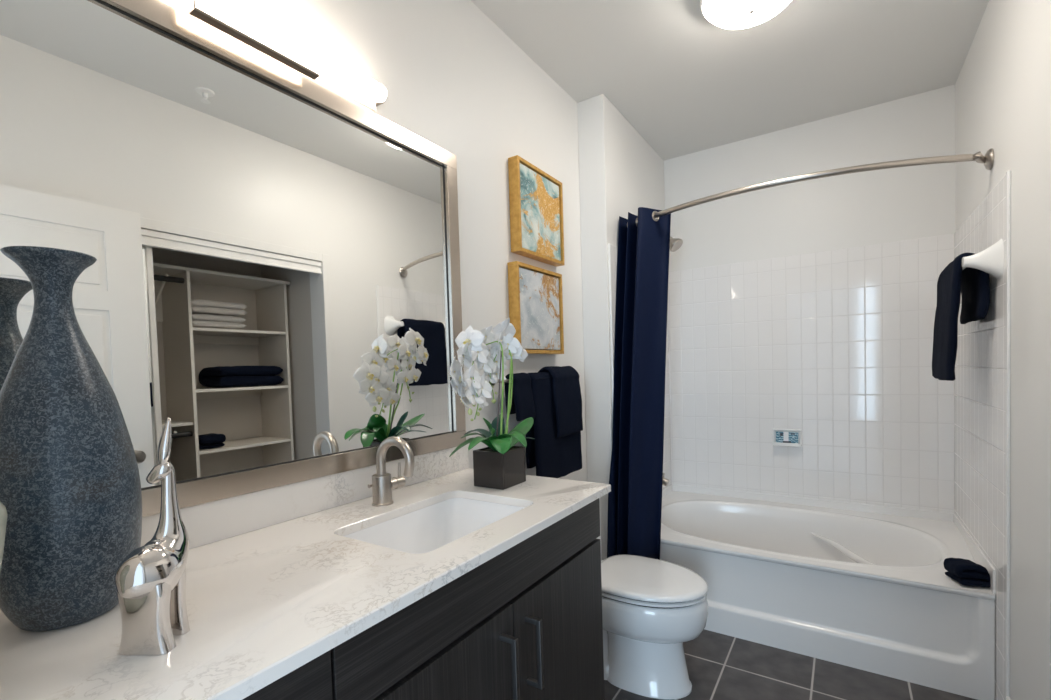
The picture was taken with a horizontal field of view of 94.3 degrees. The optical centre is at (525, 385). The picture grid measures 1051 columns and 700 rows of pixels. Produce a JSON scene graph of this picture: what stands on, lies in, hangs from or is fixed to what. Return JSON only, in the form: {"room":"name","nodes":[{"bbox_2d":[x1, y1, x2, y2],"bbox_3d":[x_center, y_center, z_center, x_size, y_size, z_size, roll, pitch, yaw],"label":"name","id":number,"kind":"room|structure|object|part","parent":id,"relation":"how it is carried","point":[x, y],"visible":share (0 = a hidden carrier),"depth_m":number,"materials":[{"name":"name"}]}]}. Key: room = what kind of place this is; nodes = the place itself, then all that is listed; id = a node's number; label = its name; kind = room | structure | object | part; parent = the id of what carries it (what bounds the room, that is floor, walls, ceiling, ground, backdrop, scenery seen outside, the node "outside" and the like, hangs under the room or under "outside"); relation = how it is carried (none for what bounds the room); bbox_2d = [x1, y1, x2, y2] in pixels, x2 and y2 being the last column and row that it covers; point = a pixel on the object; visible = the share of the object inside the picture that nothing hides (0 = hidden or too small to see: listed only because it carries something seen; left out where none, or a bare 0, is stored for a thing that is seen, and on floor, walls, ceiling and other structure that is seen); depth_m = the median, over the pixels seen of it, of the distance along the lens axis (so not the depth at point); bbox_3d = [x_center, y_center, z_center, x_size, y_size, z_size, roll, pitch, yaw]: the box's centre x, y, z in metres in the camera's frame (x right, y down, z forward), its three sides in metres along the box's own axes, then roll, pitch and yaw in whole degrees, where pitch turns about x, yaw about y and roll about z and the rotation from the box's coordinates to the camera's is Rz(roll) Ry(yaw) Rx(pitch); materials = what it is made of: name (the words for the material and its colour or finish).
{"room":"bathroom","nodes":[
{"label":"bathroom","id":0,"kind":"room"},
{"bbox_2d":[264,0,586,481],"bbox_3d":[-0.110,-0.076,1.907,0.100,2.560,3.387,-1,2,33],"label":"wall","id":1,"kind":"structure","parent":0,"point":[452,78],"depth_m":1.73,"materials":[{"name":"white paint"}]},
{"bbox_2d":[0,0,465,516],"bbox_3d":[-0.562,-0.250,1.102,0.024,0.952,1.242,-1,2,33],"label":"wall mirror","id":2,"kind":"object","parent":1,"relation":"attached to","point":[274,277],"visible":0.94,"depth_m":1.01,"materials":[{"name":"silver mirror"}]},
{"bbox_2d":[161,0,386,111],"bbox_3d":[-0.585,-0.759,1.034,0.072,0.100,0.712,-1,2,33],"label":"vanity light","id":3,"kind":"object","parent":1,"relation":"attached to","point":[257,24],"visible":0.99,"depth_m":1.06,"materials":[{"name":"white glass"}]},
{"bbox_2d":[188,0,319,79],"bbox_3d":[-0.560,-0.760,1.026,0.022,0.100,0.262,-1,2,33],"label":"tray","id":4,"kind":"object","parent":3,"relation":"on","point":[257,24],"depth_m":1.03,"materials":[{"name":"white glass"}]},
{"bbox_2d":[195,0,316,72],"bbox_3d":[-0.560,-0.762,1.026,0.018,0.094,0.254,-1,2,33],"label":"diffuser","id":5,"kind":"object","parent":3,"relation":"attached to","point":[257,24],"depth_m":1.03,"materials":[{"name":"white glass"}]},
{"bbox_2d":[316,46,386,101],"bbox_3d":[-0.574,-0.768,1.028,0.043,0.043,0.694,-1,2,33],"label":"diffuser","id":6,"kind":"object","parent":3,"relation":"attached to","point":[336,75],"depth_m":1.22,"materials":[{"name":"white glass"}]},
{"bbox_2d":[140,444,468,548],"bbox_3d":[-0.549,0.269,1.121,0.019,0.083,1.275,-1,2,33],"label":"backsplash","id":7,"kind":"structure","parent":1,"relation":"attached to","point":[213,521],"depth_m":1.12,"materials":[{"name":"white stone"}]},
{"bbox_2d":[489,379,508,385],"bbox_3d":[0.051,-0.026,1.990,0.076,0.040,0.598,-1,2,33],"label":"towel bar","id":8,"kind":"object","parent":1,"relation":"attached to","point":[506,380],"visible":0.09,"depth_m":1.75,"materials":[{"name":"silver metal"}]},
{"bbox_2d":[505,373,535,421],"bbox_3d":[-0.021,0.043,1.812,0.068,0.178,0.124,-1,2,33],"label":"hand towel","id":9,"kind":"object","parent":8,"relation":"hanging from","point":[522,406],"visible":0.85,"depth_m":1.78,"materials":[{"name":"fabric"}]},
{"bbox_2d":[525,372,581,477],"bbox_3d":[0.121,0.161,2.028,0.076,0.438,0.377,-1,2,33],"label":"bath towel","id":10,"kind":"object","parent":8,"relation":"hanging from","point":[551,456],"visible":0.6,"depth_m":1.92,"materials":[{"name":"fabric"}]},
{"bbox_2d":[537,366,583,437],"bbox_3d":[0.145,0.063,2.065,0.118,0.287,0.234,-1,2,33],"label":"hand towel","id":11,"kind":"object","parent":10,"relation":"on","point":[566,380],"visible":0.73,"depth_m":2.02,"materials":[{"name":"fabric"}]},
{"bbox_2d":[507,261,563,353],"bbox_3d":[0.051,-0.306,2.022,0.045,0.351,0.355,-1,2,33],"label":"framed painting","id":12,"kind":"object","parent":1,"relation":"attached to","point":[535,295],"visible":0.84,"depth_m":1.99,"materials":[{"name":"gold metal"}]},
{"bbox_2d":[508,155,564,266],"bbox_3d":[0.053,-0.707,2.031,0.045,0.363,0.356,-1,2,33],"label":"framed painting","id":13,"kind":"object","parent":1,"relation":"attached to","point":[535,197],"visible":1,"depth_m":1.98,"materials":[{"name":"gold metal"}]},
{"bbox_2d":[577,94,664,559],"bbox_3d":[0.605,-0.127,2.783,0.138,2.560,0.936,-1,2,33],"label":"wall","id":14,"kind":"structure","parent":0,"point":[620,173],"depth_m":2.39,"materials":[{"name":"white paint"}]},
{"bbox_2d":[611,245,670,489],"bbox_3d":[0.678,0.026,2.761,0.006,1.452,0.906,-1,2,33],"label":"tiled wall","id":15,"kind":"structure","parent":14,"relation":"attached to","point":[667,440],"depth_m":3.07,"materials":[{"name":"white tile"}]},
{"bbox_2d":[608,244,613,411],"bbox_3d":[0.428,0.045,2.376,0.009,1.455,0.014,-1,2,33],"label":"trim","id":16,"kind":"structure","parent":15,"relation":"attached to","point":[609,245],"depth_m":2.36,"materials":[{"name":"white paint"}]},
{"bbox_2d":[662,473,668,485],"bbox_3d":[0.767,0.538,2.785,0.108,0.076,0.048,-1,2,33],"label":"tub spout","id":17,"kind":"object","parent":15,"relation":"attached to","point":[665,480],"visible":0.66,"depth_m":2.75,"materials":[{"name":"silver metal"}]},
{"bbox_3d":[0.767,0.548,2.785,0.108,0.055,0.048,-1,2,33],"label":"spout","id":18,"kind":"part","parent":17,"relation":"part of","materials":[{"name":"silver metal"}]},
{"bbox_2d":[670,236,682,251],"bbox_3d":[0.764,-0.809,2.706,0.211,0.150,0.081,-1,2,33],"label":"shower fixture","id":19,"kind":"object","parent":14,"relation":"attached to","point":[675,244],"visible":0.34,"depth_m":2.66,"materials":[{"name":"silver metal"}]},
{"bbox_2d":[471,0,988,159],"bbox_3d":[0.892,-1.404,1.182,2.590,0.080,3.387,-1,2,33],"label":"ceiling","id":20,"kind":"structure","parent":0,"point":[686,83],"depth_m":2.07,"materials":[{"name":"white paint"}]},
{"bbox_2d":[700,0,790,28],"bbox_3d":[0.767,-1.318,1.653,0.326,0.115,0.326,-1,2,33],"label":"ceiling light","id":21,"kind":"object","parent":20,"relation":"attached to","point":[727,14],"visible":1,"depth_m":1.68,"materials":[{"name":"white glass"}]},
{"bbox_2d":[604,629,976,699],"bbox_3d":[0.972,1.233,1.268,2.590,0.080,3.387,-1,2,33],"label":"floor","id":22,"kind":"structure","parent":0,"point":[719,666],"depth_m":1.93,"materials":[{"name":"tile"}]},
{"bbox_2d":[242,650,332,699],"bbox_3d":[-0.549,0.804,0.624,0.548,0.912,0.396,-1,2,33],"label":"base cabinet","id":23,"kind":"object","parent":22,"relation":"on","point":[312,680],"visible":0.18,"depth_m":0.61,"materials":[{"name":"black wood"}]},
{"bbox_2d":[330,498,604,699],"bbox_3d":[-0.210,0.777,1.143,0.548,0.912,0.843,-1,2,33],"label":"base cabinet","id":24,"kind":"object","parent":22,"relation":"on","point":[525,623],"visible":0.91,"depth_m":0.96,"materials":[{"name":"black wood"}]},
{"bbox_2d":[0,444,610,699],"bbox_3d":[-0.333,0.277,0.980,0.534,0.103,1.275,-1,2,33],"label":"countertop","id":25,"kind":"structure","parent":24,"relation":"on","point":[275,583],"depth_m":0.78,"materials":[{"name":"white stone"}]},
{"bbox_2d":[0,502,6,572],"bbox_3d":[-0.591,0.203,0.474,0.125,0.257,0.125,-1,2,33],"label":"vase","id":26,"kind":"object","parent":25,"relation":"on","point":[3,512],"visible":1,"depth_m":0.51,"materials":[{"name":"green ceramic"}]},
{"bbox_2d":[0,246,141,631],"bbox_3d":[-0.655,0.072,0.688,0.169,0.509,0.169,-1,2,33],"label":"vase","id":27,"kind":"object","parent":25,"relation":"on","point":[71,494],"visible":0.99,"depth_m":0.64,"materials":[{"name":"blue ceramic"}]},
{"bbox_2d":[114,417,189,654],"bbox_3d":[-0.463,0.184,0.609,0.072,0.280,0.087,-1,2,33],"label":"giraffe figurine","id":28,"kind":"object","parent":25,"relation":"on","point":[150,581],"visible":1,"depth_m":0.59,"materials":[{"name":"silver metal"}]},
{"bbox_3d":[-0.464,0.282,0.596,0.063,0.084,0.025,-2,2,4],"label":"hind leg","id":29,"kind":"part","parent":28,"relation":"part of","materials":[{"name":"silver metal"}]},
{"bbox_3d":[-0.462,0.275,0.634,0.042,0.095,0.015,-2,2,3],"label":"leg","id":30,"kind":"part","parent":28,"relation":"part of","materials":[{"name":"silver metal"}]},
{"bbox_2d":[367,436,414,506],"bbox_3d":[-0.323,0.213,1.224,0.132,0.173,0.094,-1,2,33],"label":"faucet","id":31,"kind":"object","parent":25,"relation":"on","point":[382,485],"visible":1,"depth_m":1.21,"materials":[{"name":"silver metal"}]},
{"bbox_3d":[-0.324,0.179,1.209,0.117,0.103,0.025,-1,2,27],"label":"spout","id":32,"kind":"part","parent":31,"relation":"part of","materials":[{"name":"silver metal"}]},
{"bbox_3d":[-0.338,0.254,1.265,0.031,0.031,0.044,-1,2,33],"label":"handle","id":33,"kind":"part","parent":31,"relation":"part of","materials":[{"name":"silver metal"}]},
{"bbox_3d":[-0.331,0.225,1.275,0.008,0.044,0.009,-1,2,33],"label":"lever","id":34,"kind":"part","parent":31,"relation":"part of","materials":[{"name":"silver metal"}]},
{"bbox_2d":[344,498,524,553],"bbox_3d":[-0.190,0.395,1.121,0.296,0.150,0.424,-1,2,33],"label":"sink","id":35,"kind":"object","parent":25,"relation":"in","point":[430,528],"visible":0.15,"depth_m":1.26,"materials":[{"name":"white ceramic"}]},
{"bbox_2d":[449,318,534,489],"bbox_3d":[-0.094,0.041,1.421,0.202,0.489,0.325,-1,2,10],"label":"potted orchid","id":36,"kind":"object","parent":25,"relation":"on","point":[501,465],"visible":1,"depth_m":1.39,"materials":[{"name":"white plant"}]},
{"bbox_3d":[-0.191,-0.043,1.337,0.016,0.075,0.093,-7,17,12],"label":"flower","id":37,"kind":"part","parent":36,"relation":"part of","materials":[{"name":"white plant"}]},
{"bbox_3d":[-0.186,-0.001,1.347,0.014,0.065,0.081,-13,-17,18],"label":"flower","id":38,"kind":"part","parent":36,"relation":"part of","materials":[{"name":"white plant"}]},
{"bbox_3d":[-0.175,-0.029,1.364,0.015,0.068,0.085,-8,4,-5],"label":"flower","id":39,"kind":"part","parent":36,"relation":"part of","materials":[{"name":"white plant"}]},
{"bbox_3d":[-0.167,-0.085,1.356,0.015,0.068,0.085,-1,-8,23],"label":"flower","id":40,"kind":"part","parent":36,"relation":"part of","materials":[{"name":"white plant"}]},
{"bbox_3d":[-0.171,0.029,1.369,0.014,0.065,0.081,-19,13,7],"label":"flower","id":41,"kind":"part","parent":36,"relation":"part of","materials":[{"name":"white plant"}]},
{"bbox_3d":[-0.158,-0.132,1.380,0.098,0.078,0.017,-6,-6,24],"label":"flower","id":42,"kind":"part","parent":36,"relation":"part of","materials":[{"name":"white plant"}]},
{"bbox_3d":[-0.148,-0.024,1.368,0.015,0.068,0.085,-7,-6,29],"label":"flower","id":43,"kind":"part","parent":36,"relation":"part of","materials":[{"name":"white plant"}]},
{"bbox_3d":[-0.144,0.024,1.375,0.014,0.065,0.081,-20,-6,28],"label":"flower","id":44,"kind":"part","parent":36,"relation":"part of","materials":[{"name":"white plant"}]},
{"bbox_3d":[-0.132,-0.102,1.391,0.016,0.075,0.093,0,-6,35],"label":"flower","id":45,"kind":"part","parent":36,"relation":"part of","materials":[{"name":"white plant"}]},
{"bbox_3d":[-0.123,0.002,1.407,0.015,0.068,0.085,-14,-19,35],"label":"flower","id":46,"kind":"part","parent":36,"relation":"part of","materials":[{"name":"white plant"}]},
{"bbox_3d":[-0.129,0.041,1.417,0.012,0.055,0.068,-25,3,17],"label":"flower","id":47,"kind":"part","parent":36,"relation":"part of","materials":[{"name":"white plant"}]},
{"bbox_3d":[-0.118,-0.071,1.430,0.014,0.065,0.081,0,-12,41],"label":"flower","id":48,"kind":"part","parent":36,"relation":"part of","materials":[{"name":"white plant"}]},
{"bbox_3d":[-0.112,-0.147,1.440,0.014,0.065,0.081,12,-7,28],"label":"flower","id":49,"kind":"part","parent":36,"relation":"part of","materials":[{"name":"white plant"}]},
{"bbox_3d":[-0.099,0.031,1.412,0.053,0.322,0.115,-1,2,33],"label":"flower stem","id":50,"kind":"part","parent":36,"relation":"part of","materials":[{"name":"plant"}]},
{"bbox_3d":[-0.108,-0.033,1.468,0.012,0.055,0.068,-13,-12,23],"label":"flower","id":51,"kind":"part","parent":36,"relation":"part of","materials":[{"name":"white plant"}]},
{"bbox_3d":[-0.104,-0.121,1.470,0.085,0.068,0.015,8,0,-44],"label":"flower","id":52,"kind":"part","parent":36,"relation":"part of","materials":[{"name":"white plant"}]},
{"bbox_3d":[-0.086,-0.040,1.500,0.013,0.062,0.076,-14,2,35],"label":"flower","id":53,"kind":"part","parent":36,"relation":"part of","materials":[{"name":"white plant"}]},
{"bbox_3d":[-0.085,-0.076,1.482,0.015,0.068,0.085,0,12,41],"label":"flower","id":54,"kind":"part","parent":36,"relation":"part of","materials":[{"name":"white plant"}]},
{"bbox_3d":[-0.074,0.234,1.409,0.104,0.102,0.115,-1,2,33],"label":"pot","id":55,"kind":"part","parent":36,"relation":"part of","materials":[{"name":"grey ceramic"}]},
{"bbox_3d":[-0.060,0.032,1.458,0.070,0.317,0.093,-3,2,-27],"label":"flower stem","id":56,"kind":"part","parent":36,"relation":"part of","materials":[{"name":"green plant"}]},
{"bbox_3d":[-0.068,-0.141,1.478,0.015,0.068,0.085,7,15,12],"label":"flower","id":57,"kind":"part","parent":36,"relation":"part of","materials":[{"name":"white plant"}]},
{"bbox_3d":[-0.064,-0.168,1.509,0.019,0.085,0.106,22,15,38],"label":"flower","id":58,"kind":"part","parent":36,"relation":"part of","materials":[{"name":"white plant"}]},
{"bbox_3d":[-0.051,-0.130,1.488,0.076,0.062,0.013,8,5,-16],"label":"flower","id":59,"kind":"part","parent":36,"relation":"part of","materials":[{"name":"white plant"}]},
{"bbox_3d":[-0.042,-0.109,1.520,0.072,0.058,0.013,-4,7,16],"label":"flower","id":60,"kind":"part","parent":36,"relation":"part of","materials":[{"name":"white plant"}]},
{"bbox_3d":[-0.021,-0.104,1.554,0.064,0.051,0.011,15,-4,-18],"label":"flower","id":61,"kind":"part","parent":36,"relation":"part of","materials":[{"name":"white plant"}]},
{"bbox_3d":[-0.136,0.796,0.840,0.019,0.679,0.411,-1,2,33],"label":"door","id":62,"kind":"part","parent":24,"relation":"part of","materials":[{"name":"black wood"}]},
{"bbox_3d":[-0.030,0.566,0.954,0.038,0.150,0.011,-1,2,33],"label":"handle","id":63,"kind":"part","parent":24,"relation":"part of","materials":[{"name":"silver metal"}]},
{"bbox_3d":[0.019,0.564,1.030,0.038,0.146,0.011,-1,2,33],"label":"handle","id":64,"kind":"part","parent":24,"relation":"part of","materials":[{"name":"silver metal"}]},
{"bbox_3d":[0.094,0.777,1.193,0.019,0.679,0.427,-1,2,33],"label":"door","id":65,"kind":"part","parent":24,"relation":"part of","materials":[{"name":"black wood"}]},
{"bbox_2d":[596,498,707,699],"bbox_3d":[0.408,0.819,1.992,0.639,0.735,0.411,-1,2,33],"label":"toilet","id":66,"kind":"object","parent":22,"relation":"on","point":[651,606],"visible":0.68,"depth_m":1.86,"materials":[{"name":"white ceramic"}]},
{"bbox_3d":[0.189,0.651,2.095,0.153,0.324,0.345,-1,2,33],"label":"tank","id":67,"kind":"part","parent":66,"relation":"part of","materials":[{"name":"white ceramic"}]},
{"bbox_3d":[0.494,0.797,1.955,0.445,0.012,0.370,-1,2,33],"label":"seat","id":68,"kind":"part","parent":66,"relation":"part of","materials":[{"name":"white plastic"}]},
{"bbox_3d":[0.493,0.772,1.954,0.454,0.026,0.378,-1,2,33],"label":"lid","id":69,"kind":"part","parent":66,"relation":"part of","materials":[{"name":"white ceramic"}]},
{"bbox_2d":[660,484,994,699],"bbox_3d":[1.322,0.897,2.457,1.398,0.492,0.783,-1,2,33],"label":"bathtub","id":70,"kind":"object","parent":22,"relation":"on","point":[866,587],"visible":0.83,"depth_m":2.15,"materials":[{"name":"white plastic"}]},
{"bbox_3d":[1.618,0.836,2.434,0.045,0.100,0.380,-3,2,-33],"label":"armrest","id":71,"kind":"part","parent":70,"relation":"part of","materials":[{"name":"white plastic"}]},
{"bbox_2d":[941,556,990,585],"bbox_3d":[1.672,0.705,1.844,0.127,0.088,0.111,-1,2,16],"label":"washcloth","id":72,"kind":"object","parent":70,"relation":"on","point":[965,571],"visible":0.97,"depth_m":1.81,"materials":[{"name":"fabric"}]},
{"bbox_2d":[664,84,954,271],"bbox_3d":[1.475,-0.155,2.832,1.540,2.560,0.100,-1,2,33],"label":"wall","id":73,"kind":"structure","parent":0,"point":[881,206],"depth_m":2.64,"materials":[{"name":"white paint"}]},
{"bbox_2d":[668,234,954,512],"bbox_3d":[1.508,0.001,2.755,1.390,1.452,0.006,-1,2,33],"label":"tiled wall","id":74,"kind":"structure","parent":73,"relation":"attached to","point":[835,347],"depth_m":2.68,"materials":[{"name":"white tile"}]},
{"bbox_2d":[772,428,801,446],"bbox_3d":[1.478,0.298,2.757,0.146,0.096,0.050,-1,2,33],"label":"soap dish","id":75,"kind":"object","parent":74,"relation":"attached to","point":[799,444],"visible":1,"depth_m":2.75,"materials":[{"name":"white ceramic"}]},
{"bbox_2d":[772,442,800,446],"bbox_3d":[1.479,0.335,2.757,0.142,0.022,0.048,-1,2,33],"label":"tray","id":76,"kind":"object","parent":75,"relation":"on","point":[798,444],"depth_m":2.73,"materials":[{"name":"white ceramic"}]},
{"bbox_2d":[776,432,797,442],"bbox_3d":[1.484,0.299,2.764,0.112,0.066,0.028,-1,2,33],"label":"soap","id":77,"kind":"object","parent":75,"relation":"in","point":[782,437],"visible":0.91,"depth_m":2.76,"materials":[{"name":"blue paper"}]},
{"bbox_2d":[955,0,1050,699],"bbox_3d":[1.275,-0.089,1.001,0.130,2.560,3.387,-1,2,33],"label":"wall","id":78,"kind":"structure","parent":0,"point":[1001,84],"depth_m":1.49,"materials":[{"name":"white paint"}]},
{"bbox_2d":[653,148,993,217],"bbox_3d":[1.054,-0.815,2.073,1.401,0.080,0.267,-1,2,33],"label":"curtain rod","id":79,"kind":"object","parent":78,"relation":"attached to","point":[987,160],"visible":0.82,"depth_m":1.85,"materials":[{"name":"silver metal"}]},
{"bbox_2d":[607,207,670,559],"bbox_3d":[0.525,0.008,2.391,0.341,1.702,0.231,-3,2,-31],"label":"shower curtain","id":80,"kind":"object","parent":79,"relation":"hanging from","point":[636,466],"visible":0.98,"depth_m":2.36,"materials":[{"name":"blue fabric"}]},
{"bbox_2d":[954,175,1005,699],"bbox_3d":[1.850,0.215,1.999,0.006,1.852,0.915,-1,2,33],"label":"tiled wall","id":81,"kind":"structure","parent":78,"relation":"attached to","point":[979,382],"depth_m":1.84,"materials":[{"name":"white tile"}]},
{"bbox_2d":[962,239,1003,278],"bbox_3d":[1.728,-0.443,1.912,0.092,0.134,0.628,-1,2,33],"label":"towel bar","id":82,"kind":"object","parent":81,"relation":"attached to","point":[990,260],"visible":0.54,"depth_m":1.67,"materials":[{"name":"white ceramic"}]},
{"bbox_2d":[931,252,991,380],"bbox_3d":[1.697,-0.257,1.911,0.126,0.469,0.401,-1,2,33],"label":"bath towel","id":83,"kind":"object","parent":82,"relation":"hanging from","point":[969,287],"visible":0.89,"depth_m":1.82,"materials":[{"name":"fabric"}]},
{"bbox_2d":[1005,171,1010,699],"bbox_3d":[1.593,0.234,1.609,0.009,1.855,0.022,-1,2,33],"label":"trim","id":84,"kind":"structure","parent":78,"relation":"attached to","point":[1008,173],"depth_m":1.60,"materials":[{"name":"white paint"}]},
{"bbox_2d":[1044,71,1050,699],"bbox_3d":[0.930,0.222,0.594,0.006,1.987,1.702,-1,2,33],"label":"trim","id":85,"kind":"structure","parent":78,"relation":"attached to","point":[1047,558],"depth_m":1.28,"materials":[{"name":"white paint"}]}
]}

